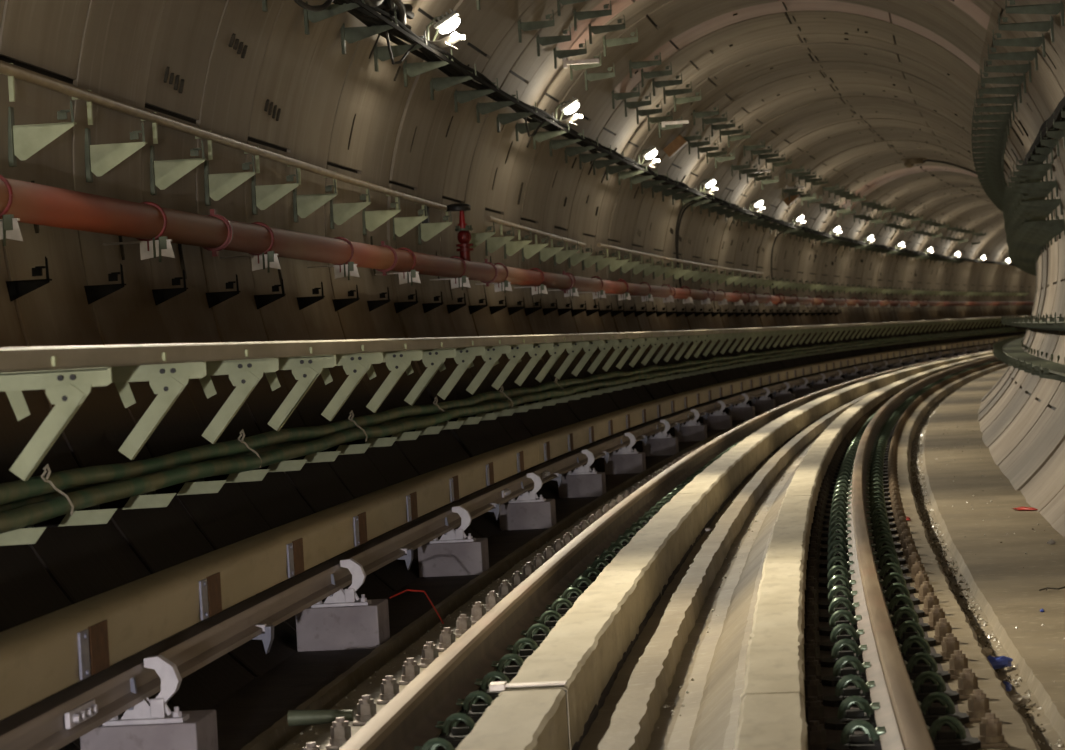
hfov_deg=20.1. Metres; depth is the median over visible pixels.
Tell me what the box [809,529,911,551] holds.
fastener
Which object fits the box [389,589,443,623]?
wire
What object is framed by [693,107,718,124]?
bracket
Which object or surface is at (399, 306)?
wall hook
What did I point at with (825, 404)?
kerb
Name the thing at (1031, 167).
wall bracket
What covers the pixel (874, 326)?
bracket
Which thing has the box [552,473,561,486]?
clip
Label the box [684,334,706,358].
bracket
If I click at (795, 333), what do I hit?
bracket
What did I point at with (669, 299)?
hanger
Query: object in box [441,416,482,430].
bracket
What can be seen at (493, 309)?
wall hook
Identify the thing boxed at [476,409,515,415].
bracket
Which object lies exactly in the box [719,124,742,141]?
bracket
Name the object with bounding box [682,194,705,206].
bracket
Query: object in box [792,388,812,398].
pedestal
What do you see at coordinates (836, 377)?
bracket
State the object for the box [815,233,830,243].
bracket
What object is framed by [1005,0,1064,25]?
bracket
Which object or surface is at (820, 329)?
bracket
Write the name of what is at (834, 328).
bracket
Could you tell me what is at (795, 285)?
bracket
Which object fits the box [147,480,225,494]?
bracket
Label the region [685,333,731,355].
bracket
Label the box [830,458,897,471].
fastener
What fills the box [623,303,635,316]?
wall hook
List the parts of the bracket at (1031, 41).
arm, wall plate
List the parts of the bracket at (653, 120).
wall plate, arm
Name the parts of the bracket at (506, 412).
plate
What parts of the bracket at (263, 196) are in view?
wall plate, arm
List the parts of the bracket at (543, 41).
wall plate, arm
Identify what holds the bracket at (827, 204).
attached to the wall at (120, 50)
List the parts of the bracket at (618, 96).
wall plate, arm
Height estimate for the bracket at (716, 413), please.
0.210 m
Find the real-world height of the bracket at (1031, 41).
0.270 m
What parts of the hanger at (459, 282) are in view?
support plate, hanger rod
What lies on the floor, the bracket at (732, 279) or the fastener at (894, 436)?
the fastener at (894, 436)
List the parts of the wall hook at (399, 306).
arm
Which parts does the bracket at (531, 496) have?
plate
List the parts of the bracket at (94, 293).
arm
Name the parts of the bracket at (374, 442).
arm, plate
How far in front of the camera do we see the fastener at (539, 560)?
16.50 m
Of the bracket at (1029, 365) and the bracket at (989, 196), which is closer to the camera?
the bracket at (1029, 365)
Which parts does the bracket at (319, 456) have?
arm, plate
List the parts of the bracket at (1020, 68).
arm, wall plate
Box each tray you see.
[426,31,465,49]
[550,113,582,124]
[640,159,659,167]
[699,187,717,193]
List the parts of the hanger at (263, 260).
support plate, hanger rod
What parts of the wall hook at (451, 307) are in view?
arm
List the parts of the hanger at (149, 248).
support plate, hanger rod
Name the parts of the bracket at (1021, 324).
arm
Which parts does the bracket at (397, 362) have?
stub plate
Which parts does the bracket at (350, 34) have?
wall plate, arm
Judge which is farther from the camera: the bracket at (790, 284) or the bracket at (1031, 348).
the bracket at (790, 284)
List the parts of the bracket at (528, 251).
wall plate, arm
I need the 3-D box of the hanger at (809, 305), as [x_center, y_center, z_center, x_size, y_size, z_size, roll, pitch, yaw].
[6.270,-1.691,69.127,0.345,0.292,0.050,-3,1,11]
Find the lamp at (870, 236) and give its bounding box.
[864,234,872,242]
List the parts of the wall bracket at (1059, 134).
arm, wall plate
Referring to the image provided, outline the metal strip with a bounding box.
[489,681,566,691]
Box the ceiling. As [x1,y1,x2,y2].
[500,0,1007,246]
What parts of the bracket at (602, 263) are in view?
arm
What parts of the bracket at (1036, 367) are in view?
arm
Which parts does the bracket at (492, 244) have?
wall plate, arm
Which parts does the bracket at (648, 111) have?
wall plate, arm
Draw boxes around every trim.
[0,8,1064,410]
[31,0,1055,310]
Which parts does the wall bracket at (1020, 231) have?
arm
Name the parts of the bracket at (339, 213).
wall plate, arm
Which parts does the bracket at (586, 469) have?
plate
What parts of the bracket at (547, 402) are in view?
plate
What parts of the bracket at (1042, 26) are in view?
arm, wall plate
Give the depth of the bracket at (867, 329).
72.54 m
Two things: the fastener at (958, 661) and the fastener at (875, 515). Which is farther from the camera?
the fastener at (875, 515)
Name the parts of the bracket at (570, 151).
wall plate, arm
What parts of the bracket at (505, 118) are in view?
wall plate, arm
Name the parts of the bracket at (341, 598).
plate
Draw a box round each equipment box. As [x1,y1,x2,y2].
[663,135,687,158]
[784,191,799,206]
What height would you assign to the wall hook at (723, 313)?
0.270 m
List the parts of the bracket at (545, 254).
arm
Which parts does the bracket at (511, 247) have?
wall plate, arm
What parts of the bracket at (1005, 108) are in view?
arm, wall plate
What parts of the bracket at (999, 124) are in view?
arm, wall plate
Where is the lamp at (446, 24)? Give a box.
[426,9,459,40]
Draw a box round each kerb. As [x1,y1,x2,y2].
[455,689,569,749]
[500,493,706,749]
[677,434,770,521]
[734,693,807,749]
[741,495,813,721]
[751,405,816,452]
[785,434,837,510]
[802,387,856,418]
[821,405,865,445]
[845,366,925,397]
[854,387,893,412]
[886,364,954,392]
[920,353,988,370]
[948,354,994,366]
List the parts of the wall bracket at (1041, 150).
arm, wall plate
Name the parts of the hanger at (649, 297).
support plate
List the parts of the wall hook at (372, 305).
arm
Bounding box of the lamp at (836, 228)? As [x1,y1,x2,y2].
[830,224,839,235]
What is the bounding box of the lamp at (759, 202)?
[750,198,762,212]
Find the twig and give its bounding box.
[1039,586,1064,590]
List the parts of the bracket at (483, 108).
wall plate, arm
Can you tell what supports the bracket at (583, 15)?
attached to the ceiling
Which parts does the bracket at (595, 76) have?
wall plate, arm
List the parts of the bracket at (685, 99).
wall plate, arm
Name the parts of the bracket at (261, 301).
arm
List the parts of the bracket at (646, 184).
arm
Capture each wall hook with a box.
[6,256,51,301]
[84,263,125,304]
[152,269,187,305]
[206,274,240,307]
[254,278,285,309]
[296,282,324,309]
[332,284,359,311]
[367,287,390,311]
[394,289,417,313]
[422,292,443,312]
[446,293,465,313]
[468,295,486,313]
[489,296,506,314]
[507,297,524,314]
[524,299,541,315]
[542,300,557,314]
[558,301,572,315]
[571,301,585,316]
[586,302,599,315]
[598,303,611,316]
[610,303,623,316]
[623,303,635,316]
[634,304,646,316]
[645,305,656,316]
[656,305,667,316]
[666,306,676,316]
[676,306,686,316]
[684,306,695,316]
[694,306,703,316]
[703,309,712,316]
[711,307,720,316]
[719,307,728,316]
[728,308,736,316]
[735,309,744,316]
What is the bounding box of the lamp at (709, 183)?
[700,176,715,191]
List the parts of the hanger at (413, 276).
support plate, hanger rod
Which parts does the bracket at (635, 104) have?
wall plate, arm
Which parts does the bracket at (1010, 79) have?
arm, wall plate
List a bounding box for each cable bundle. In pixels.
[361,0,412,13]
[377,0,405,24]
[381,2,410,29]
[387,0,413,18]
[391,0,404,23]
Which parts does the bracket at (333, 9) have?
wall plate, arm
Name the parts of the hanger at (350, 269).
support plate, hanger rod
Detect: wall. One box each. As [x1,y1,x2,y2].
[0,0,1035,749]
[976,0,1064,537]
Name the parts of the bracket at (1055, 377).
arm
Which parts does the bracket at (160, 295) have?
arm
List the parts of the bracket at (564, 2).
wall plate, arm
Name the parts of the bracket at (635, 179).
arm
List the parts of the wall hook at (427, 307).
arm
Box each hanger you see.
[0,174,22,245]
[103,202,174,261]
[220,222,280,272]
[307,237,359,279]
[375,247,420,285]
[430,256,470,289]
[475,263,511,292]
[514,268,547,295]
[548,272,578,297]
[579,276,605,299]
[605,279,630,300]
[630,282,652,302]
[653,284,673,303]
[681,286,692,303]
[699,288,710,304]
[717,289,727,304]
[733,291,742,305]
[748,292,758,305]
[763,293,772,306]
[778,294,785,306]
[790,294,799,307]
[803,295,811,307]
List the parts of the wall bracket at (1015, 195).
arm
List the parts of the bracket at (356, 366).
stub plate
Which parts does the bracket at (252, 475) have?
arm, plate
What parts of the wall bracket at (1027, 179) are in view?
arm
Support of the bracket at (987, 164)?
attached to the wall at (1024, 437)
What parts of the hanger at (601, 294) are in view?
support plate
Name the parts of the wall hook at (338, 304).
arm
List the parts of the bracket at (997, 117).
arm, wall plate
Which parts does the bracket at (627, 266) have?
arm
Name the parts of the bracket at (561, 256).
arm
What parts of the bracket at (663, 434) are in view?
plate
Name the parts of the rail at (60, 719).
splice plate, splice plate, splice plate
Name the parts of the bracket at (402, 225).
wall plate, arm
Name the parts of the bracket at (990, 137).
arm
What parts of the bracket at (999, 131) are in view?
arm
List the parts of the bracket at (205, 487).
arm, plate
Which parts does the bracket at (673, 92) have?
wall plate, arm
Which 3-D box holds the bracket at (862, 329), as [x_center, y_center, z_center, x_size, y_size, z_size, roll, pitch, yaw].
[7.349,-0.990,71.350,1.270,0.303,0.070,-3,1,12]
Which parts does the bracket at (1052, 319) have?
arm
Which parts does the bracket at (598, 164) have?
wall plate, arm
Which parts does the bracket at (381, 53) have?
wall plate, arm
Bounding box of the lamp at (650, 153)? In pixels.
[638,146,656,166]
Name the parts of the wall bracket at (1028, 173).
arm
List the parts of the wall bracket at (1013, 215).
arm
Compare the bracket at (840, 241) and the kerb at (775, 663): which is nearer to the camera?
the kerb at (775, 663)
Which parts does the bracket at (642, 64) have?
wall plate, arm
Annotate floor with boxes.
[208,363,1064,749]
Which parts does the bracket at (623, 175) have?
arm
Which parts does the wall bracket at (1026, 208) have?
arm, wall plate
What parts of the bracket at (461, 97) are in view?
wall plate, arm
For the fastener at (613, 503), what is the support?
on the floor
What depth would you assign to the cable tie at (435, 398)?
21.35 m
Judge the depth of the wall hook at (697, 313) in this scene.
50.31 m
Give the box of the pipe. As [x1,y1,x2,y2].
[0,178,1033,305]
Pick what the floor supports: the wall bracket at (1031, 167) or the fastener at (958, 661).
the fastener at (958, 661)
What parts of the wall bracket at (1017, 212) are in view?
arm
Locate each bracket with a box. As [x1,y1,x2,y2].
[0,367,111,480]
[0,527,46,545]
[6,362,206,459]
[8,100,76,166]
[24,358,278,443]
[28,508,117,527]
[42,355,336,430]
[85,123,146,182]
[91,493,175,509]
[102,655,189,725]
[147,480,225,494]
[150,140,205,194]
[189,352,382,420]
[196,461,269,482]
[204,155,256,205]
[244,348,455,405]
[252,168,299,214]
[254,459,307,471]
[262,0,267,11]
[281,350,422,412]
[283,451,340,472]
[293,179,337,222]
[299,347,484,399]
[303,0,364,34]
[311,558,370,607]
[321,444,369,454]
[330,189,370,228]
[341,11,397,54]
[341,437,397,447]
[354,344,532,389]
[363,197,400,234]
[369,431,421,440]
[374,30,427,71]
[393,204,427,239]
[403,49,453,86]
[405,426,443,434]
[409,342,571,382]
[418,211,452,244]
[421,206,429,223]
[428,345,510,394]
[429,506,475,543]
[430,64,477,99]
[434,421,463,429]
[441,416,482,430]
[454,78,498,111]
[457,412,499,420]
[468,222,495,248]
[476,0,479,9]
[476,90,518,122]
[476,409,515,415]
[485,227,514,255]
[497,102,536,132]
[501,339,618,373]
[504,231,531,258]
[508,405,530,412]
[508,472,545,502]
[515,112,553,140]
[515,343,553,385]
[516,402,544,408]
[518,10,554,42]
[522,235,547,261]
[522,399,558,405]
[533,124,569,148]
[536,25,571,56]
[539,238,563,263]
[544,396,571,402]
[549,130,584,156]
[554,39,586,68]
[554,242,577,265]
[554,341,588,378]
[557,0,589,15]
[565,138,597,162]
[566,394,582,399]
[566,449,597,474]
[568,246,592,267]
[570,52,601,79]
[572,340,603,376]
[572,392,593,397]
[573,0,611,30]
[577,389,604,394]
[579,145,611,169]
[582,248,605,269]
[584,63,614,90]
[586,387,615,392]
[589,14,625,43]
[593,154,623,174]
[593,337,666,364]
[595,250,617,271]
[596,385,624,390]
[602,339,631,371]
[603,28,637,56]
[606,157,635,179]
[609,253,629,273]
[611,432,638,454]
[612,84,639,108]
[616,338,644,368]
[617,383,634,388]
[618,166,646,184]
[620,255,640,274]
[624,93,650,116]
[626,382,642,386]
[629,53,661,77]
[629,337,655,366]
[630,171,657,189]
[632,257,651,276]
[633,380,651,384]
[636,102,661,123]
[636,378,660,382]
[641,62,671,87]
[641,173,667,193]
[643,260,661,277]
[643,377,668,380]
[647,109,672,130]
[649,419,671,438]
[652,73,682,95]
[652,178,677,197]
[653,262,671,278]
[653,336,677,363]
[658,116,682,137]
[662,182,687,201]
[663,84,691,103]
[663,262,680,279]
[664,335,687,361]
[664,375,676,379]
[668,374,683,377]
[671,373,690,376]
[672,189,696,204]
[673,90,700,111]
[673,263,690,280]
[674,335,696,360]
[676,371,698,374]
[679,129,700,141]
[680,409,701,425]
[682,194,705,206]
[683,265,699,281]
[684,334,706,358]
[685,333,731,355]
[688,135,709,154]
[691,193,714,210]
[691,370,705,373]
[692,267,707,282]
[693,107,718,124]
[694,334,714,357]
[697,140,718,158]
[697,369,711,372]
[700,196,722,213]
[701,270,716,283]
[702,111,726,130]
[703,333,723,356]
[706,148,726,163]
[708,202,730,216]
[708,400,726,415]
[709,270,724,284]
[711,118,734,136]
[715,153,734,167]
[717,203,738,218]
[717,272,732,285]
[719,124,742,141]
[720,333,739,353]
[725,206,745,221]
[725,271,740,285]
[728,131,750,146]
[728,332,747,352]
[731,159,749,175]
[733,208,753,223]
[733,273,747,286]
[733,393,749,407]
[736,332,754,351]
[739,163,757,179]
[741,213,760,225]
[741,273,754,287]
[743,139,764,156]
[744,331,761,350]
[747,169,764,182]
[748,216,767,227]
[748,276,761,287]
[751,144,771,160]
[751,331,768,349]
[754,173,771,186]
[755,219,774,229]
[755,277,769,288]
[756,387,771,399]
[758,150,778,164]
[759,331,775,348]
[761,174,778,189]
[763,220,781,231]
[763,276,776,288]
[765,152,784,168]
[766,330,781,348]
[770,220,787,233]
[770,277,782,289]
[772,158,791,171]
[773,330,788,347]
[776,224,794,234]
[776,382,790,393]
[777,279,789,289]
[777,329,801,345]
[779,330,794,346]
[782,184,797,197]
[783,226,800,236]
[783,278,795,290]
[786,164,803,178]
[788,188,803,200]
[790,226,806,238]
[790,280,801,290]
[792,169,810,181]
[793,329,807,345]
[795,189,809,202]
[796,227,812,239]
[796,280,808,291]
[796,377,809,388]
[798,172,815,184]
[799,329,813,344]
[801,192,815,204]
[803,229,818,241]
[803,282,814,291]
[805,174,821,187]
[805,328,818,343]
[807,194,821,207]
[809,231,824,242]
[809,282,820,291]
[811,177,827,189]
[811,328,824,342]
[814,373,826,383]
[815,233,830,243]
[815,282,826,292]
[817,328,830,342]
[820,201,833,211]
[821,235,836,244]
[821,283,832,292]
[823,182,838,194]
[823,327,835,341]
[825,203,838,213]
[827,235,841,246]
[827,282,837,292]
[829,186,844,197]
[829,327,841,341]
[831,204,844,214]
[831,370,842,379]
[833,238,847,247]
[833,283,843,292]
[834,187,849,199]
[834,327,846,340]
[837,207,849,216]
[838,237,852,248]
[839,284,848,293]
[840,191,854,201]
[840,326,851,340]
[843,209,855,218]
[844,241,858,249]
[844,284,854,293]
[845,193,860,203]
[845,326,857,339]
[847,366,858,375]
[850,240,863,250]
[850,285,859,293]
[851,195,865,205]
[851,326,862,338]
[853,212,865,221]
[855,241,868,251]
[856,326,867,338]
[859,214,870,223]
[861,198,875,209]
[861,285,870,294]
[862,325,872,337]
[864,216,876,224]
[864,363,873,371]
[866,247,877,253]
[866,285,875,294]
[866,325,877,337]
[867,200,880,210]
[869,217,881,225]
[869,323,910,333]
[871,286,880,294]
[872,202,885,212]
[872,325,882,336]
[876,287,885,294]
[877,205,890,214]
[877,325,887,336]
[878,361,888,368]
[882,207,895,215]
[882,324,891,335]
[885,222,895,229]
[887,287,895,295]
[887,324,896,335]
[890,221,900,231]
[891,324,901,334]
[892,209,904,218]
[895,223,905,232]
[896,324,905,334]
[897,212,909,220]
[902,213,913,221]
[902,287,910,295]
[906,214,918,222]
[906,323,915,333]
[910,323,919,333]
[920,322,928,332]
[972,116,1009,134]
[972,127,1007,141]
[972,133,1005,147]
[972,140,1004,153]
[972,146,1003,158]
[972,152,1003,163]
[973,108,1011,127]
[973,152,1003,168]
[974,99,1014,120]
[974,157,1003,172]
[975,162,1003,176]
[976,90,1017,111]
[976,170,1003,180]
[978,80,1021,102]
[978,175,1004,184]
[979,177,1004,187]
[981,70,1025,92]
[981,180,1005,185]
[982,182,1006,191]
[984,57,1031,82]
[984,189,1007,192]
[986,191,1008,194]
[988,44,1037,70]
[988,195,1005,197]
[990,198,1002,200]
[993,29,1045,56]
[996,348,1032,357]
[998,14,1053,42]
[1000,350,1038,360]
[1002,351,1042,362]
[1004,189,1012,199]
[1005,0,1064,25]
[1005,185,1014,195]
[1005,353,1047,363]
[1007,183,1018,191]
[1007,200,1017,210]
[1007,221,1017,231]
[1008,175,1026,186]
[1008,195,1020,206]
[1008,221,1020,228]
[1008,245,1037,259]
[1009,214,1023,225]
[1009,240,1039,255]
[1009,250,1038,257]
[1009,254,1036,261]
[1009,255,1035,262]
[1009,257,1035,264]
[1009,354,1052,365]
[1010,191,1044,202]
[1010,211,1045,221]
[1010,235,1043,251]
[1010,244,1040,253]
[1010,259,1035,265]
[1010,314,1051,329]
[1011,172,1043,181]
[1011,260,1035,266]
[1012,186,1048,198]
[1012,207,1048,219]
[1012,234,1045,249]
[1013,163,1047,180]
[1013,229,1048,247]
[1013,314,1054,329]
[1013,355,1059,367]
[1015,179,1052,198]
[1015,205,1052,219]
[1015,225,1052,244]
[1016,157,1052,178]
[1016,314,1060,330]
[1017,197,1057,218]
[1018,175,1057,196]
[1018,224,1055,241]
[1018,357,1064,370]
[1020,318,1060,330]
[1021,193,1062,214]
[1021,216,1060,238]
[1024,213,1064,234]
[1024,360,1043,372]
[1025,315,1064,330]
[1027,159,1042,164]
[1031,153,1047,162]
[1031,314,1064,329]
[1031,362,1056,375]
[1035,139,1053,163]
[1038,313,1064,328]
[1039,364,1064,380]
[1040,131,1059,156]
[1045,313,1064,327]
[1046,122,1064,148]
[1053,112,1064,129]
[1055,312,1064,326]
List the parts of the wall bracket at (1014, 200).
arm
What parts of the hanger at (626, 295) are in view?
support plate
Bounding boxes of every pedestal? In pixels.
[80,710,217,749]
[296,599,389,651]
[418,538,488,576]
[499,499,555,529]
[558,472,605,497]
[604,452,645,474]
[642,437,678,455]
[675,424,706,441]
[703,415,731,429]
[728,406,754,419]
[751,399,775,411]
[772,393,794,404]
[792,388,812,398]
[810,383,829,392]
[828,379,845,386]
[844,375,861,381]
[860,371,876,376]
[876,368,890,372]
[890,365,904,369]
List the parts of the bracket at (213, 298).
arm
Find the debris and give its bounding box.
[283,421,1064,749]
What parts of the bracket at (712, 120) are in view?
arm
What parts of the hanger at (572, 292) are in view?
support plate, hanger rod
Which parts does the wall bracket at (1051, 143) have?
arm, wall plate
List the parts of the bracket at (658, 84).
wall plate, arm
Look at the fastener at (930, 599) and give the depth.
12.85 m
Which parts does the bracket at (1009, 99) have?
arm, wall plate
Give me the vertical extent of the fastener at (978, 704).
0.103 m
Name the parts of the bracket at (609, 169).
arm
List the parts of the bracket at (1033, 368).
arm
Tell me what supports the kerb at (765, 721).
on the floor
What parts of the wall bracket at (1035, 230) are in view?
arm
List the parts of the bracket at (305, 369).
stub plate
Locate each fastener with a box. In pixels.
[303,737,454,749]
[326,713,474,749]
[353,691,492,725]
[377,671,509,703]
[398,653,523,684]
[419,638,538,667]
[438,623,549,651]
[455,610,561,637]
[471,598,572,623]
[485,587,581,611]
[498,577,591,600]
[510,567,600,589]
[522,559,608,579]
[533,551,615,570]
[544,543,623,560]
[553,536,630,553]
[563,529,636,544]
[571,523,643,538]
[580,517,648,531]
[588,512,654,524]
[595,506,660,519]
[602,501,665,512]
[609,497,670,507]
[616,492,675,502]
[623,488,680,501]
[629,484,685,493]
[635,480,689,489]
[641,477,693,488]
[646,473,697,481]
[652,470,702,477]
[657,467,706,473]
[662,463,710,470]
[667,461,713,467]
[672,458,718,463]
[804,605,944,635]
[804,618,951,650]
[804,633,959,667]
[804,669,979,706]
[805,581,933,608]
[805,593,940,621]
[805,650,969,685]
[805,689,990,729]
[806,561,924,586]
[806,571,928,597]
[807,552,920,576]
[807,713,1007,749]
[808,544,917,567]
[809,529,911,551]
[809,537,914,559]
[811,516,907,536]
[811,523,909,543]
[813,511,905,530]
[814,505,903,524]
[815,500,904,518]
[817,495,903,512]
[818,486,900,502]
[818,490,899,507]
[820,482,900,498]
[821,478,899,493]
[823,474,898,489]
[824,470,898,485]
[826,464,897,478]
[826,467,897,481]
[828,461,897,474]
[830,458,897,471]
[831,455,897,468]
[832,452,897,465]
[834,449,897,462]
[835,447,897,459]
[837,444,897,456]
[838,442,897,453]
[840,440,898,451]
[841,438,898,449]
[843,435,898,446]
[844,433,899,444]
[846,431,899,442]
[847,429,900,440]
[849,428,901,438]
[850,426,901,435]
[852,424,902,434]
[854,422,903,432]
[855,421,903,429]
[857,419,904,428]
[859,418,905,426]
[860,416,906,424]
[862,415,906,422]
[863,413,907,421]
[865,412,908,419]
[866,411,909,417]
[867,409,910,416]
[869,408,911,415]
[871,407,912,413]
[872,406,913,412]
[873,405,914,410]
[875,404,915,409]
[877,402,916,408]
[878,401,917,407]
[883,398,920,404]
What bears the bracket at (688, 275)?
attached to the wall at (120, 50)
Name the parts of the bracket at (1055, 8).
arm, wall plate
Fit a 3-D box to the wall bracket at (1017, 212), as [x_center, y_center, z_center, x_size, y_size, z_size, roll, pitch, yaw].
[5.870,-1.903,35.133,0.438,0.270,0.073,-3,1,8]
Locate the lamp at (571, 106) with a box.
[555,97,578,123]
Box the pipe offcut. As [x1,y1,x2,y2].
[287,710,353,725]
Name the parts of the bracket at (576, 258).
arm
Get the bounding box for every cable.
[0,327,1014,504]
[0,329,1012,511]
[0,329,1017,533]
[294,0,332,11]
[332,1,852,242]
[333,0,989,262]
[342,0,1013,264]
[360,0,1012,264]
[385,31,419,64]
[442,53,1012,263]
[524,117,546,136]
[675,199,694,283]
[677,200,697,287]
[771,229,786,294]
[919,159,975,173]
[1016,96,1064,176]
[1022,109,1055,164]
[1031,117,1064,160]
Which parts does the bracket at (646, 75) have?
wall plate, arm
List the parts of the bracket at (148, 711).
plate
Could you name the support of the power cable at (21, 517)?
on the bracket
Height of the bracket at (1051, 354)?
0.270 m
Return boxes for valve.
[446,203,473,261]
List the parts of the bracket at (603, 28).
wall plate, arm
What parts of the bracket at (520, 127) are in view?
wall plate, arm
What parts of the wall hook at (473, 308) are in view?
arm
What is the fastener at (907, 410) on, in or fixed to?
on the floor
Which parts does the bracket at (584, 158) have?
wall plate, arm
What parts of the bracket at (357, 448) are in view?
arm, plate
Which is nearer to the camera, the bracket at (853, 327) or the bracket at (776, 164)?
the bracket at (776, 164)
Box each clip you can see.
[253,624,273,653]
[398,548,412,569]
[488,503,500,519]
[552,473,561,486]
[600,451,609,462]
[639,435,647,445]
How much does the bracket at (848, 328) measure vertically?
0.303 m
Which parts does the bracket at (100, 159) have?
wall plate, arm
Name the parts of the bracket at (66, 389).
stub plate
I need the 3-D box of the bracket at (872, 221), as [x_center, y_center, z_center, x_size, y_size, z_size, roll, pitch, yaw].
[9.118,-4.092,79.728,0.318,0.270,0.073,-3,1,12]
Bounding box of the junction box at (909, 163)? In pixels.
[901,158,926,167]
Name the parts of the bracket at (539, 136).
wall plate, arm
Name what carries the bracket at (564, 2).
attached to the ceiling
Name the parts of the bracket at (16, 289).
arm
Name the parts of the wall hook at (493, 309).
arm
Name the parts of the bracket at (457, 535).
plate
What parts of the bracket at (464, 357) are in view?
stub plate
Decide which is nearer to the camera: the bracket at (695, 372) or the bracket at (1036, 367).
the bracket at (1036, 367)
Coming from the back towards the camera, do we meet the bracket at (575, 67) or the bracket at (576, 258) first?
the bracket at (576, 258)
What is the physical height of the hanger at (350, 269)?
0.292 m
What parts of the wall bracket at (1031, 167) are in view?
arm, wall plate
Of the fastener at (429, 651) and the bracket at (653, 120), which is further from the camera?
the bracket at (653, 120)
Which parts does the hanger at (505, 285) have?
support plate, hanger rod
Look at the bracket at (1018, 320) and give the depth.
32.99 m
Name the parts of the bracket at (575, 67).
wall plate, arm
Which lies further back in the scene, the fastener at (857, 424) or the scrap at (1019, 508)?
the fastener at (857, 424)
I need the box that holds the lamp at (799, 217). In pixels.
[792,213,803,223]
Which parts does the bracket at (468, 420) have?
plate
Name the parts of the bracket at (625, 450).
plate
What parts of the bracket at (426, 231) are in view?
wall plate, arm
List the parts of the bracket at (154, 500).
wall plate, arm, plate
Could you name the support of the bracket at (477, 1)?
attached to the wall at (120, 50)
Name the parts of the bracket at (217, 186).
wall plate, arm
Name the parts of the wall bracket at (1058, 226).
arm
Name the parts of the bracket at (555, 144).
wall plate, arm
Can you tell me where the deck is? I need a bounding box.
[0,315,1030,372]
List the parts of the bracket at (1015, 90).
arm, wall plate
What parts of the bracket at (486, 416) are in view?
plate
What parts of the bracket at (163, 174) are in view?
wall plate, arm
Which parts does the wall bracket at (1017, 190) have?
arm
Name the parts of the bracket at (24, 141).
wall plate, arm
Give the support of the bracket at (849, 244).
attached to the wall at (120, 50)
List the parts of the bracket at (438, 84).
wall plate, arm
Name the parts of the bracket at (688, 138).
arm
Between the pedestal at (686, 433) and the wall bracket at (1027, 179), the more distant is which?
the pedestal at (686, 433)
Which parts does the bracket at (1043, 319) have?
arm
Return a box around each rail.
[0,344,992,749]
[338,350,992,749]
[352,0,656,176]
[657,175,902,251]
[847,356,999,749]
[903,251,1014,265]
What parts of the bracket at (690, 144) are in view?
arm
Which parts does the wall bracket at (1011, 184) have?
arm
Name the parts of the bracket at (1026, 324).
arm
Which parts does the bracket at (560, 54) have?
wall plate, arm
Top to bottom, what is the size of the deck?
0.060 m
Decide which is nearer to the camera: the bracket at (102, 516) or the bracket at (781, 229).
the bracket at (102, 516)
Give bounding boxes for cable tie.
[41,464,73,514]
[238,429,261,467]
[348,411,367,441]
[433,396,448,421]
[500,386,512,407]
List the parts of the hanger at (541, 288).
support plate, hanger rod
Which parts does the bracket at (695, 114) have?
arm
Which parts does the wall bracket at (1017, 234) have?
arm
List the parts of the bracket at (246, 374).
stub plate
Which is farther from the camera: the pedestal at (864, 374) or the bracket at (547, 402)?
the pedestal at (864, 374)
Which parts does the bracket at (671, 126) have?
wall plate, arm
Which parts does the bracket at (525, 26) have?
wall plate, arm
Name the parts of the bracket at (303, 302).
arm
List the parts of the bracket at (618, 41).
wall plate, arm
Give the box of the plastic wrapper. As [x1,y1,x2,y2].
[987,656,1012,669]
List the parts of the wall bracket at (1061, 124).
arm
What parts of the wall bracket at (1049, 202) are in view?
arm, wall plate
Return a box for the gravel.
[910,390,1064,748]
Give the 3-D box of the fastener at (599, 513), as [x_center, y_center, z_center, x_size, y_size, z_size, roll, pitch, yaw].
[0.720,0.953,20.541,0.606,0.103,0.170,-3,1,6]
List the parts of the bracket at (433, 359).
stub plate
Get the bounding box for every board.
[0,441,537,719]
[518,388,711,463]
[702,365,813,399]
[808,349,909,372]
[908,339,989,354]
[988,335,1024,343]
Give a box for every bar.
[563,58,599,67]
[662,120,688,126]
[786,186,803,188]
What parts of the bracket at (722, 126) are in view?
arm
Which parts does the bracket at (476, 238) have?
arm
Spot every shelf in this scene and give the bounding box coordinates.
[1003,337,1064,375]
[1012,319,1064,322]
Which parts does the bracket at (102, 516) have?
arm, plate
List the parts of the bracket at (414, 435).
plate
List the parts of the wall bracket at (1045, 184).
arm, wall plate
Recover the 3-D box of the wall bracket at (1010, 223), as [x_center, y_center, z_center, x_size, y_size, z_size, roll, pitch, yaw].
[6.439,-1.975,39.137,0.438,0.270,0.073,-3,1,8]
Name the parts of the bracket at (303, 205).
wall plate, arm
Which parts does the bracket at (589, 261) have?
arm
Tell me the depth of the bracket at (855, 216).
75.74 m
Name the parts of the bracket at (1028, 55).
arm, wall plate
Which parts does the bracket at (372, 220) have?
wall plate, arm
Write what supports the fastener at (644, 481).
on the floor
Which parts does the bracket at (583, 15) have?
wall plate, arm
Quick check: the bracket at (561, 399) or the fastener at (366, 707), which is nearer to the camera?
the fastener at (366, 707)
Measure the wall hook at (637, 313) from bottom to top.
0.270 m
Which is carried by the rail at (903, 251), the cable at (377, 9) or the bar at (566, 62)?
the cable at (377, 9)
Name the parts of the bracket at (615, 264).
arm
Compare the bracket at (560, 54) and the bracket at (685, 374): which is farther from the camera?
the bracket at (685, 374)
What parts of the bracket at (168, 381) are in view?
stub plate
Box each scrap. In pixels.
[983,647,991,655]
[1003,681,1011,690]
[1010,694,1029,704]
[1012,507,1037,510]
[1047,539,1055,543]
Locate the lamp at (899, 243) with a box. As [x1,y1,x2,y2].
[895,240,903,248]
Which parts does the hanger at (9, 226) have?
hanger rod, support plate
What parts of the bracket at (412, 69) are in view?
wall plate, arm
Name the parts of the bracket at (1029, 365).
arm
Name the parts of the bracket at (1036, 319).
arm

